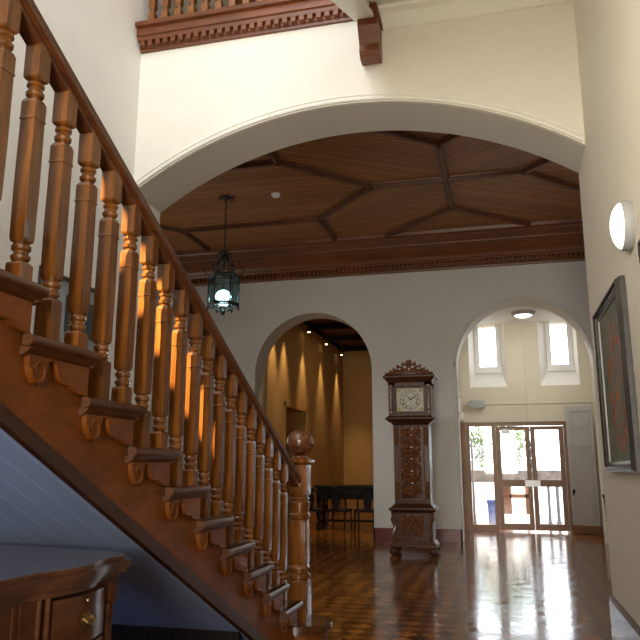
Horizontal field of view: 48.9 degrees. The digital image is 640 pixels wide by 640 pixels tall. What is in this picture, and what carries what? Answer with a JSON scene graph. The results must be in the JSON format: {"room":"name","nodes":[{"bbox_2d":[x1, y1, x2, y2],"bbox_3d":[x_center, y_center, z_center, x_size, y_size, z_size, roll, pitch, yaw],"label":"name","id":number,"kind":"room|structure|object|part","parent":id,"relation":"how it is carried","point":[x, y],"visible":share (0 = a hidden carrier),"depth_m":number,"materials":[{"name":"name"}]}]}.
{"room":"historic interior","nodes":[
{"label":"historic interior","id":0,"kind":"room"},
{"bbox_2d":[0,0,169,446],"bbox_3d":[-3.231,-2.791,2.774,0.200,9.200,10.960,-3,-12,14],"label":"wall","id":1,"kind":"structure","parent":0,"point":[98,39],"depth_m":6.62,"materials":[{"name":"white paint"}]},
{"bbox_2d":[33,265,94,350],"bbox_3d":[-2.143,-0.001,6.056,0.031,0.720,0.930,-3,-12,14],"label":"framed picture","id":2,"kind":"object","parent":1,"relation":"attached to","point":[63,290],"visible":0.05,"depth_m":6.01,"materials":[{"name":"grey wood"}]},
{"bbox_2d":[170,0,227,15],"bbox_3d":[-0.361,-4.346,9.310,2.960,3.480,2.240,-3,-12,14],"label":"wall","id":3,"kind":"structure","parent":0,"point":[186,2],"depth_m":9.65,"materials":[{"name":"paint"}]},
{"bbox_2d":[228,0,256,5],"bbox_3d":[0.074,-4.122,10.384,3.060,3.480,0.100,-3,-12,14],"label":"wall","id":4,"kind":"structure","parent":0,"point":[238,1],"depth_m":10.83,"materials":[{"name":"brown wood"}]},
{"bbox_2d":[264,323,343,522],"bbox_3d":[-0.565,2.603,17.921,0.820,4.840,7.250,-3,-12,14],"label":"wall","id":5,"kind":"structure","parent":0,"point":[303,375],"depth_m":17.75,"materials":[{"name":"paint"}]},
{"bbox_3d":[-0.549,3.322,16.180,0.020,2.720,1.900,-3,-12,14],"label":"doorway trim","id":6,"kind":"part","parent":5,"relation":"part of","materials":[{"name":"paint"}]},
{"bbox_2d":[302,321,367,351],"bbox_3d":[1.325,0.195,17.932,3.120,0.120,7.250,-3,-12,14],"label":"beam","id":7,"kind":"structure","parent":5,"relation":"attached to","point":[315,327],"depth_m":19.26,"materials":[{"name":"brown wood"}]},
{"bbox_2d":[307,319,364,345],"bbox_3d":[1.228,0.092,17.979,3.320,0.100,7.250,-3,-12,14],"label":"ceiling","id":8,"kind":"structure","parent":0,"point":[336,332],"depth_m":18.91,"materials":[{"name":"brown wood"}]},
{"bbox_2d":[343,350,373,511],"bbox_3d":[2.148,3.248,21.007,3.320,4.840,0.200,-3,-12,14],"label":"wall","id":9,"kind":"structure","parent":0,"point":[357,371],"depth_m":21.21,"materials":[{"name":"paint"}]},
{"bbox_2d":[134,2,584,211],"bbox_3d":[0.280,-3.876,7.545,4.408,5.124,0.614,-3,-12,14],"label":"wall","id":10,"kind":"structure","parent":0,"point":[526,60],"depth_m":6.99,"materials":[{"name":"beige paint"}]},
{"bbox_2d":[135,92,584,186],"bbox_3d":[0.203,-1.826,6.807,4.446,0.749,0.044,-3,-12,14],"label":"trim","id":11,"kind":"structure","parent":10,"relation":"attached to","point":[390,97],"depth_m":6.80,"materials":[{"name":"beige paint"}]},
{"bbox_2d":[378,0,573,30],"bbox_3d":[1.429,-3.030,6.640,1.827,0.250,0.200,-3,-12,14],"label":"trim","id":12,"kind":"structure","parent":10,"relation":"attached to","point":[404,14],"depth_m":6.71,"materials":[{"name":"beige paint"}]},
{"bbox_2d":[160,131,581,251],"bbox_3d":[1.929,-2.152,10.707,16.400,0.225,7.090,-3,-12,14],"label":"ceiling","id":13,"kind":"structure","parent":0,"point":[388,183],"depth_m":11.08,"materials":[{"name":"brown wood"}]},
{"bbox_2d":[204,194,243,314],"bbox_3d":[-1.507,-1.028,11.097,0.608,1.956,0.623,-3,-12,14],"label":"hanging lantern","id":14,"kind":"object","parent":13,"relation":"hanging from","point":[223,296],"visible":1,"depth_m":10.97,"materials":[{"name":"metal"}]},
{"bbox_3d":[-1.507,-0.365,10.959,0.240,0.204,0.240,-3,-12,14],"label":"bulb","id":15,"kind":"part","parent":14,"relation":"part of","materials":[{"name":"white glass"}]},
{"bbox_3d":[-1.507,-0.429,10.972,0.484,0.568,0.498,-3,-12,14],"label":"frame","id":16,"kind":"part","parent":14,"relation":"part of","materials":[{"name":"metal"}]},
{"bbox_3d":[-1.507,-0.899,11.070,0.608,0.428,0.623,-3,-12,14],"label":"scroll crown","id":17,"kind":"part","parent":14,"relation":"part of","materials":[{"name":"metal"}]},
{"bbox_3d":[-1.507,-1.500,11.196,0.028,0.900,0.029,7,-14,-30],"label":"chain","id":18,"kind":"part","parent":14,"relation":"part of","materials":[{"name":"metal"}]},
{"bbox_3d":[-1.507,-1.955,11.291,0.294,0.063,0.258,-3,-12,14],"label":"ceiling plate","id":19,"kind":"part","parent":14,"relation":"part of","materials":[{"name":"metal"}]},
{"bbox_2d":[271,192,279,197],"bbox_3d":[-0.702,-1.978,11.171,0.144,0.055,0.144,-3,-12,14],"label":"smoke detector","id":20,"kind":"object","parent":13,"relation":"attached to","point":[274,194],"visible":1,"depth_m":11.13,"materials":[{"name":"white plastic"}]},
{"bbox_2d":[150,261,607,543],"bbox_3d":[1.532,1.272,13.532,11.500,5.650,0.576,-3,-12,14],"label":"wall","id":21,"kind":"structure","parent":0,"point":[425,318],"depth_m":13.35,"materials":[{"name":"grey paint"}]},
{"bbox_2d":[242,526,462,541],"bbox_3d":[1.531,3.930,12.970,11.500,0.215,0.580,-3,-12,14],"label":"baseboard","id":22,"kind":"structure","parent":21,"relation":"attached to","point":[442,535],"depth_m":12.52,"materials":[{"name":"red paint"}]},
{"bbox_2d":[157,218,585,286],"bbox_3d":[1.368,-1.264,13.403,11.500,0.560,0.800,-3,-12,14],"label":"crown molding","id":23,"kind":"structure","parent":21,"relation":"attached to","point":[552,241],"depth_m":13.40,"materials":[{"name":"brown wood"}]},
{"bbox_2d":[457,390,461,413],"bbox_3d":[2.607,1.532,13.139,0.054,0.420,0.220,-3,-12,14],"label":"control box","id":24,"kind":"object","parent":21,"relation":"attached to","point":[458,391],"visible":0.94,"depth_m":13.03,"materials":[{"name":"white plastic"}]},
{"bbox_2d":[285,512,621,639],"bbox_3d":[0.161,3.133,8.264,14.000,0.150,25.400,-3,-12,14],"label":"floor","id":25,"kind":"structure","parent":0,"point":[502,584],"depth_m":7.95,"materials":[{"name":"brown wood"}]},
{"bbox_2d":[0,544,131,639],"bbox_3d":[-1.433,1.192,1.705,0.938,0.966,2.720,-3,-12,14],"label":"sideboard","id":26,"kind":"object","parent":25,"relation":"on","point":[47,593],"visible":1,"depth_m":2.38,"materials":[{"name":"brown wood"}]},
{"bbox_3d":[-1.445,0.721,1.807,0.913,0.004,2.676,-3,-12,14],"label":"panel","id":27,"kind":"part","parent":26,"relation":"part of","materials":[{"name":"brown wood"}]},
{"bbox_3d":[-0.835,1.033,2.442,0.058,0.158,0.320,-3,-12,14],"label":"drawer","id":28,"kind":"part","parent":26,"relation":"part of","materials":[{"name":"brown wood"}]},
{"bbox_3d":[-0.793,1.030,2.421,0.028,0.043,0.074,-3,-12,14],"label":"handle","id":29,"kind":"part","parent":26,"relation":"part of","materials":[{"name":"gold metal"}]},
{"bbox_3d":[-0.835,1.218,2.403,0.058,0.200,0.320,-3,-12,14],"label":"drawer","id":30,"kind":"part","parent":26,"relation":"part of","materials":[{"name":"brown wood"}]},
{"bbox_2d":[0,0,332,639],"bbox_3d":[-2.155,-0.337,1.472,2.265,3.862,9.795,-3,-12,14],"label":"staircase","id":31,"kind":"structure","parent":25,"relation":"on","point":[70,476],"depth_m":3.06,"materials":[{"name":"brown wood"}]},
{"bbox_3d":[-0.872,0.623,2.670,0.032,2.474,5.220,-3,-12,14],"label":"string moulding","id":32,"kind":"part","parent":31,"relation":"part of","materials":[{"name":"brown wood"}]},
{"bbox_3d":[-0.858,-0.570,3.142,0.100,2.724,5.460,-3,-12,14],"label":"handrail","id":33,"kind":"part","parent":31,"relation":"part of","materials":[{"name":"brown wood"}]},
{"bbox_3d":[-1.429,2.069,4.384,1.962,0.344,0.048,-3,-12,14],"label":"panel","id":34,"kind":"part","parent":31,"relation":"part of","materials":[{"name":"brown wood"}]},
{"bbox_3d":[-0.178,2.111,5.260,0.080,0.200,0.008,-3,-12,14],"label":"raised panel","id":35,"kind":"part","parent":31,"relation":"part of","materials":[{"name":"brown wood"}]},
{"bbox_3d":[-0.174,1.693,5.360,0.060,0.220,0.008,-3,-12,14],"label":"raised panel","id":36,"kind":"part","parent":31,"relation":"part of","materials":[{"name":"brown wood"}]},
{"bbox_3d":[-0.176,1.236,5.449,0.070,0.170,0.008,-3,-12,14],"label":"raised panel","id":37,"kind":"part","parent":31,"relation":"part of","materials":[{"name":"brown wood"}]},
{"bbox_3d":[-0.159,1.667,5.428,0.198,1.212,0.198,-3,-12,14],"label":"newel post","id":38,"kind":"part","parent":31,"relation":"part of","materials":[{"name":"brown wood"}]},
{"bbox_3d":[-0.098,1.702,5.405,0.008,0.220,0.060,-3,-12,14],"label":"raised panel","id":39,"kind":"part","parent":31,"relation":"part of","materials":[{"name":"brown wood"}]},
{"bbox_3d":[-0.091,1.247,5.498,0.008,0.170,0.070,-3,-12,14],"label":"raised panel","id":40,"kind":"part","parent":31,"relation":"part of","materials":[{"name":"brown wood"}]},
{"bbox_3d":[-0.085,2.123,5.314,0.008,0.200,0.080,-3,-12,14],"label":"raised panel","id":41,"kind":"part","parent":31,"relation":"part of","materials":[{"name":"brown wood"}]},
{"bbox_2d":[308,487,324,529],"bbox_3d":[-0.166,4.068,15.239,0.466,0.885,0.523,-3,-12,12],"label":"chair","id":42,"kind":"object","parent":25,"relation":"on","point":[311,500],"visible":0.5,"depth_m":15.05,"materials":[{"name":"brown wood"}]},
{"bbox_3d":[-0.208,3.828,15.089,0.461,0.477,0.120,-3,-12,12],"label":"backrest","id":43,"kind":"part","parent":42,"relation":"part of","materials":[{"name":"brown wood"}]},
{"bbox_3d":[-0.159,4.114,15.259,0.462,0.053,0.440,-3,-12,12],"label":"seat","id":44,"kind":"part","parent":42,"relation":"part of","materials":[{"name":"brown wood"}]},
{"bbox_3d":[-0.020,4.255,14.958,0.050,0.403,0.124,-1,-12,5],"label":"leg","id":45,"kind":"part","parent":42,"relation":"part of","materials":[{"name":"brown wood"}]},
{"bbox_3d":[0.085,4.351,15.363,0.049,0.372,0.066,-11,-16,41],"label":"leg","id":46,"kind":"part","parent":42,"relation":"part of","materials":[{"name":"brown wood"}]},
{"bbox_2d":[325,487,351,530],"bbox_3d":[0.400,4.028,15.048,0.466,0.885,0.523,-4,-12,19],"label":"chair","id":47,"kind":"object","parent":25,"relation":"on","point":[335,499],"visible":1,"depth_m":14.89,"materials":[{"name":"brown wood"}]},
{"bbox_3d":[0.152,4.238,14.875,0.050,0.403,0.124,-6,-13,26],"label":"leg","id":48,"kind":"part","parent":47,"relation":"part of","materials":[{"name":"brown wood"}]},
{"bbox_3d":[0.281,4.333,15.274,0.049,0.372,0.066,2,-12,-10],"label":"leg","id":49,"kind":"part","parent":47,"relation":"part of","materials":[{"name":"brown wood"}]},
{"bbox_3d":[0.334,3.789,14.904,0.461,0.477,0.120,-4,-12,19],"label":"backrest","id":50,"kind":"part","parent":47,"relation":"part of","materials":[{"name":"brown wood"}]},
{"bbox_3d":[0.410,4.074,15.066,0.462,0.053,0.440,-4,-12,19],"label":"seat","id":51,"kind":"part","parent":47,"relation":"part of","materials":[{"name":"brown wood"}]},
{"bbox_3d":[0.515,4.212,14.751,0.050,0.403,0.124,-2,-12,11],"label":"leg","id":52,"kind":"part","parent":47,"relation":"part of","materials":[{"name":"brown wood"}]},
{"bbox_3d":[0.670,4.305,15.140,0.066,0.372,0.049,10,-15,-40],"label":"leg","id":53,"kind":"part","parent":47,"relation":"part of","materials":[{"name":"brown wood"}]},
{"bbox_2d":[314,485,373,526],"bbox_3d":[0.709,4.153,15.710,1.600,0.900,0.640,-3,-12,14],"label":"table","id":54,"kind":"object","parent":25,"relation":"on","point":[351,492],"visible":0.4,"depth_m":15.55,"materials":[{"name":"brown wood"}]},
{"bbox_3d":[-0.029,4.249,15.629,0.120,0.680,0.120,-3,-12,14],"label":"leg","id":55,"kind":"part","parent":54,"relation":"part of","materials":[{"name":"brown wood"}]},
{"bbox_3d":[0.090,4.344,16.084,0.120,0.680,0.120,-3,-12,14],"label":"leg","id":56,"kind":"part","parent":54,"relation":"part of","materials":[{"name":"brown wood"}]},
{"bbox_2d":[354,488,373,530],"bbox_3d":[0.972,3.987,14.856,0.466,0.885,0.523,1,-12,-6],"label":"chair","id":57,"kind":"object","parent":25,"relation":"on","point":[367,501],"visible":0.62,"depth_m":14.68,"materials":[{"name":"brown wood"}]},
{"bbox_3d":[0.744,4.277,15.007,0.049,0.372,0.066,8,-14,-35],"label":"leg","id":58,"kind":"part","parent":57,"relation":"part of","materials":[{"name":"brown wood"}]},
{"bbox_3d":[0.801,4.178,14.593,0.050,0.403,0.124,0,-12,2],"label":"leg","id":59,"kind":"part","parent":57,"relation":"part of","materials":[{"name":"brown wood"}]},
{"bbox_3d":[0.969,4.034,14.876,0.462,0.053,0.440,1,-12,-6],"label":"seat","id":60,"kind":"part","parent":57,"relation":"part of","materials":[{"name":"brown wood"}]},
{"bbox_3d":[0.992,3.747,14.703,0.461,0.477,0.120,1,-12,-6],"label":"backrest","id":61,"kind":"part","parent":57,"relation":"part of","materials":[{"name":"brown wood"}]},
{"bbox_2d":[383,359,440,555],"bbox_3d":[1.450,2.115,11.001,0.819,2.963,0.561,-3,-12,14],"label":"clock","id":62,"kind":"object","parent":25,"relation":"on","point":[410,396],"visible":1,"depth_m":10.83,"materials":[{"name":"brown wood"}]},
{"bbox_2d":[383,359,437,425],"bbox_3d":[1.449,1.165,11.197,0.819,1.022,0.549,-3,-12,14],"label":"hood","id":63,"kind":"object","parent":62,"relation":"attached to","point":[410,396],"depth_m":11.01,"materials":[{"name":"brown wood"}]},
{"bbox_3d":[1.412,2.207,10.830,0.360,1.093,0.022,-3,-12,14],"label":"trunk door","id":64,"kind":"part","parent":62,"relation":"part of","materials":[{"name":"brown wood"}]},
{"bbox_2d":[470,438,476,521],"bbox_3d":[3.722,3.900,17.087,0.084,2.040,0.084,-3,-12,14],"label":"post","id":65,"kind":"object","parent":25,"relation":"on","point":[471,439],"visible":0.88,"depth_m":17.06,"materials":[{"name":"grey paint"}]},
{"bbox_2d":[486,500,495,523],"bbox_3d":[4.055,4.534,16.552,0.240,0.580,0.240,-3,-12,14],"label":"waste bin","id":66,"kind":"object","parent":25,"relation":"on","point":[491,503],"visible":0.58,"depth_m":16.47,"materials":[{"name":"blue plastic"}]},
{"bbox_2d":[498,487,509,513],"bbox_3d":[4.788,4.700,18.276,0.270,0.960,0.300,-3,-12,14],"label":"brick pier","id":67,"kind":"object","parent":25,"relation":"on","point":[505,489],"visible":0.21,"depth_m":18.12,"materials":[{"name":"red brick"}]},
{"bbox_2d":[471,470,560,481],"bbox_3d":[6.775,4.355,17.357,6.900,1.260,0.200,-3,-12,14],"label":"rail","id":68,"kind":"object","parent":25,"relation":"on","point":[479,475],"visible":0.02,"depth_m":17.82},
{"bbox_2d":[509,487,528,514],"bbox_3d":[5.243,4.750,18.517,0.490,0.960,0.060,-3,-12,14],"label":"frame","id":69,"kind":"object","parent":25,"relation":"on","point":[525,495],"visible":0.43,"depth_m":18.49,"materials":[{"name":"brown wood"}]},
{"bbox_2d":[504,514,534,523],"bbox_3d":[4.796,4.776,16.782,0.800,0.200,0.900,-3,-12,14],"label":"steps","id":70,"kind":"structure","parent":25,"relation":"on","point":[509,518],"depth_m":16.88,"materials":[{"name":"white"}]},
{"bbox_2d":[547,487,552,523],"bbox_3d":[5.433,4.321,16.659,0.098,1.040,0.098,-3,-12,14],"label":"post","id":71,"kind":"object","parent":25,"relation":"on","point":[548,488],"visible":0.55,"depth_m":16.61,"materials":[{"name":"grey paint"}]},
{"bbox_2d":[555,487,561,523],"bbox_3d":[5.627,4.311,16.611,0.112,1.040,0.112,-3,-12,14],"label":"post","id":72,"kind":"object","parent":25,"relation":"on","point":[556,488],"visible":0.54,"depth_m":16.56,"materials":[{"name":"grey paint"}]},
{"bbox_2d":[478,306,563,324],"bbox_3d":[3.918,-0.183,14.442,3.630,0.150,1.760,-3,-12,14],"label":"ceiling","id":73,"kind":"structure","parent":0,"point":[504,315],"depth_m":14.70,"materials":[{"name":"white paint"}]},
{"bbox_2d":[511,310,534,317],"bbox_3d":[4.101,-0.108,14.189,0.480,0.100,0.480,-3,-12,14],"label":"ceiling lamp","id":74,"kind":"object","parent":73,"relation":"attached to","point":[518,313],"visible":1,"depth_m":14.06,"materials":[{"name":"white glass"}]},
{"bbox_2d":[515,314,531,317],"bbox_3d":[4.101,-0.084,14.184,0.360,0.050,0.360,-3,-12,14],"label":"diffuser","id":75,"kind":"object","parent":74,"relation":"attached to","point":[516,315],"depth_m":14.12,"materials":[{"name":"white glass"}]},
{"bbox_2d":[458,320,603,533],"bbox_3d":[4.192,2.127,15.058,3.330,4.600,0.500,-3,-12,14],"label":"wall","id":76,"kind":"structure","parent":0,"point":[515,391],"depth_m":14.94,"materials":[{"name":"paint"}]},
{"bbox_2d":[466,400,484,407],"bbox_3d":[3.321,1.799,15.027,0.390,0.170,0.120,-3,-12,14],"label":"junction box","id":77,"kind":"object","parent":76,"relation":"attached to","point":[473,403],"visible":1,"depth_m":14.96,"materials":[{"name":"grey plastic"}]},
{"bbox_2d":[468,323,506,387],"bbox_3d":[3.662,0.780,15.409,0.770,1.420,0.370,-3,-12,14],"label":"window","id":78,"kind":"structure","parent":76,"relation":"in","point":[479,376],"depth_m":15.43,"materials":[{"name":"white paint"}]},
{"bbox_3d":[3.707,0.643,15.558,0.640,1.090,0.120,-3,-12,14],"label":"frame","id":79,"kind":"part","parent":78,"relation":"part of","materials":[{"name":"white paint"}]},
{"bbox_2d":[466,421,572,532],"bbox_3d":[4.134,3.253,14.652,2.040,2.230,0.132,-3,-12,14],"label":"door","id":80,"kind":"structure","parent":76,"relation":"in","point":[499,483],"depth_m":14.59,"materials":[{"name":"brown wood"}]},
{"bbox_3d":[4.323,3.380,14.541,0.150,0.125,0.017,-3,-12,14],"label":"push plate","id":81,"kind":"part","parent":80,"relation":"part of","materials":[{"name":"metal"}]},
{"bbox_3d":[4.387,2.676,14.650,0.059,0.883,0.024,-3,-12,14],"label":"hanging cord","id":82,"kind":"part","parent":80,"relation":"part of","materials":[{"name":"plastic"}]},
{"bbox_3d":[4.469,3.373,14.505,0.150,0.125,0.017,-3,-12,14],"label":"push plate","id":83,"kind":"part","parent":80,"relation":"part of","materials":[{"name":"metal"}]},
{"bbox_2d":[485,322,593,420],"bbox_3d":[4.631,1.070,14.889,2.270,2.120,0.022,-3,-12,14],"label":"conduit","id":84,"kind":"object","parent":76,"relation":"attached to","point":[522,322],"visible":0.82,"depth_m":14.85,"materials":[{"name":"paint"}]},
{"bbox_2d":[537,322,579,385],"bbox_3d":[5.082,0.706,15.055,0.780,1.420,0.370,-3,-12,14],"label":"window","id":85,"kind":"structure","parent":76,"relation":"in","point":[558,374],"depth_m":15.07,"materials":[{"name":"white paint"}]},
{"bbox_3d":[5.171,0.567,15.193,0.620,1.090,0.120,-3,-12,14],"label":"frame","id":86,"kind":"part","parent":85,"relation":"part of","materials":[{"name":"white paint"}]},
{"bbox_2d":[565,405,601,534],"bbox_3d":[5.248,2.977,14.063,0.540,2.510,0.111,-9,-15,36],"label":"open door leaf","id":87,"kind":"structure","parent":76,"relation":"in","point":[585,502],"depth_m":14.06,"materials":[{"name":"grey paint"}]},
{"bbox_3d":[5.256,2.898,14.081,0.390,2.150,0.012,-9,-15,36],"label":"panel moulding","id":88,"kind":"part","parent":87,"relation":"part of","materials":[{"name":"grey paint"}]},
{"bbox_2d":[574,0,639,625],"bbox_3d":[1.404,-3.033,1.618,0.550,9.200,10.960,-3,-12,14],"label":"wall","id":89,"kind":"structure","parent":0,"point":[607,31],"depth_m":5.09,"materials":[{"name":"beige paint"}]},
{"bbox_2d":[331,0,409,65],"bbox_3d":[0.637,-2.421,3.740,2.012,3.290,5.850,-3,-12,14],"label":"staircase","id":90,"kind":"structure","parent":89,"relation":"attached to","point":[365,13],"depth_m":6.67,"materials":[{"name":"beige paint"}]},
{"bbox_2d":[592,275,639,472],"bbox_3d":[2.144,0.456,5.135,0.061,1.280,1.260,-3,-12,14],"label":"framed painting","id":91,"kind":"object","parent":89,"relation":"attached to","point":[615,377],"visible":1,"depth_m":5.05,"materials":[{"name":"brown wood"}]},
{"bbox_2d":[610,200,635,250],"bbox_3d":[1.880,-0.587,4.399,0.119,0.320,0.320,-3,-12,14],"label":"wall lamp","id":92,"kind":"object","parent":89,"relation":"attached to","point":[622,220],"visible":1,"depth_m":4.29,"materials":[{"name":"white glass"}]},
{"bbox_2d":[610,203,623,248],"bbox_3d":[1.853,-0.586,4.405,0.064,0.292,0.292,-3,-12,14],"label":"diffuser","id":93,"kind":"object","parent":92,"relation":"attached to","point":[617,216],"depth_m":4.32,"materials":[{"name":"white glass"}]},
{"bbox_2d":[609,595,639,639],"bbox_3d":[1.137,1.379,0.818,0.032,0.235,10.860,-3,-12,14],"label":"baseboard","id":94,"kind":"structure","parent":89,"relation":"attached to","point":[622,622],"depth_m":5.35,"materials":[{"name":"grey wood"}]},
{"bbox_2d":[637,239,639,262],"bbox_3d":[1.786,-0.439,3.812,0.026,0.160,0.540,-3,-12,14],"label":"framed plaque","id":95,"kind":"object","parent":89,"relation":"attached to","point":[638,242],"visible":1,"depth_m":4.05,"materials":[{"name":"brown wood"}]},
{"bbox_3d":[-0.424,-2.806,8.736,2.760,0.230,2.750,-3,-12,14],"label":"floor","id":96,"kind":"structure","parent":0,"visible":0},
{"bbox_2d":[135,0,353,53],"bbox_3d":[-0.777,-3.569,7.374,2.390,1.285,0.250,-3,-12,14],"label":"gallery balustrade","id":97,"kind":"object","parent":96,"relation":"attached to","point":[247,19],"visible":0.98,"depth_m":7.27,"materials":[{"name":"brown wood"}]},
{"label":"outside","id":98,"kind":"structure","parent":0,"visible":0},
{"bbox_2d":[476,511,563,514],"bbox_3d":[7.881,6.892,26.022,30.000,0.160,24.010,-3,-12,14],"label":"ground","id":99,"kind":"structure","parent":98,"point":[477,512],"depth_m":21.15,"materials":[{"name":"white"}]},
{"bbox_2d":[469,426,525,469],"bbox_3d":[5.127,4.088,20.160,1.752,2.937,1.272,-3,-12,14],"label":"tree","id":100,"kind":"object","parent":99,"relation":"on","point":[507,439],"visible":0.6,"depth_m":20.05,"materials":[{"name":"green plant"}]},
{"bbox_2d":[472,460,563,511],"bbox_3d":[6.734,5.139,21.790,14.000,1.540,0.300,-3,-12,14],"label":"wall","id":101,"kind":"structure","parent":99,"relation":"on","point":[484,491],"depth_m":21.73,"materials":[{"name":"white"}]},
{"bbox_3d":[3.977,1.974,14.229,3.630,4.560,2.240,-3,-12,14],"label":"wall","id":102,"kind":"structure","parent":0,"visible":0},
{"bbox_2d":[460,423,470,530],"bbox_3d":[3.915,3.065,13.753,3.330,2.230,1.740,-3,-12,14],"label":"trim","id":103,"kind":"structure","parent":102,"relation":"attached to","point":[466,507],"depth_m":14.81,"materials":[{"name":"brown wood"}]}
]}

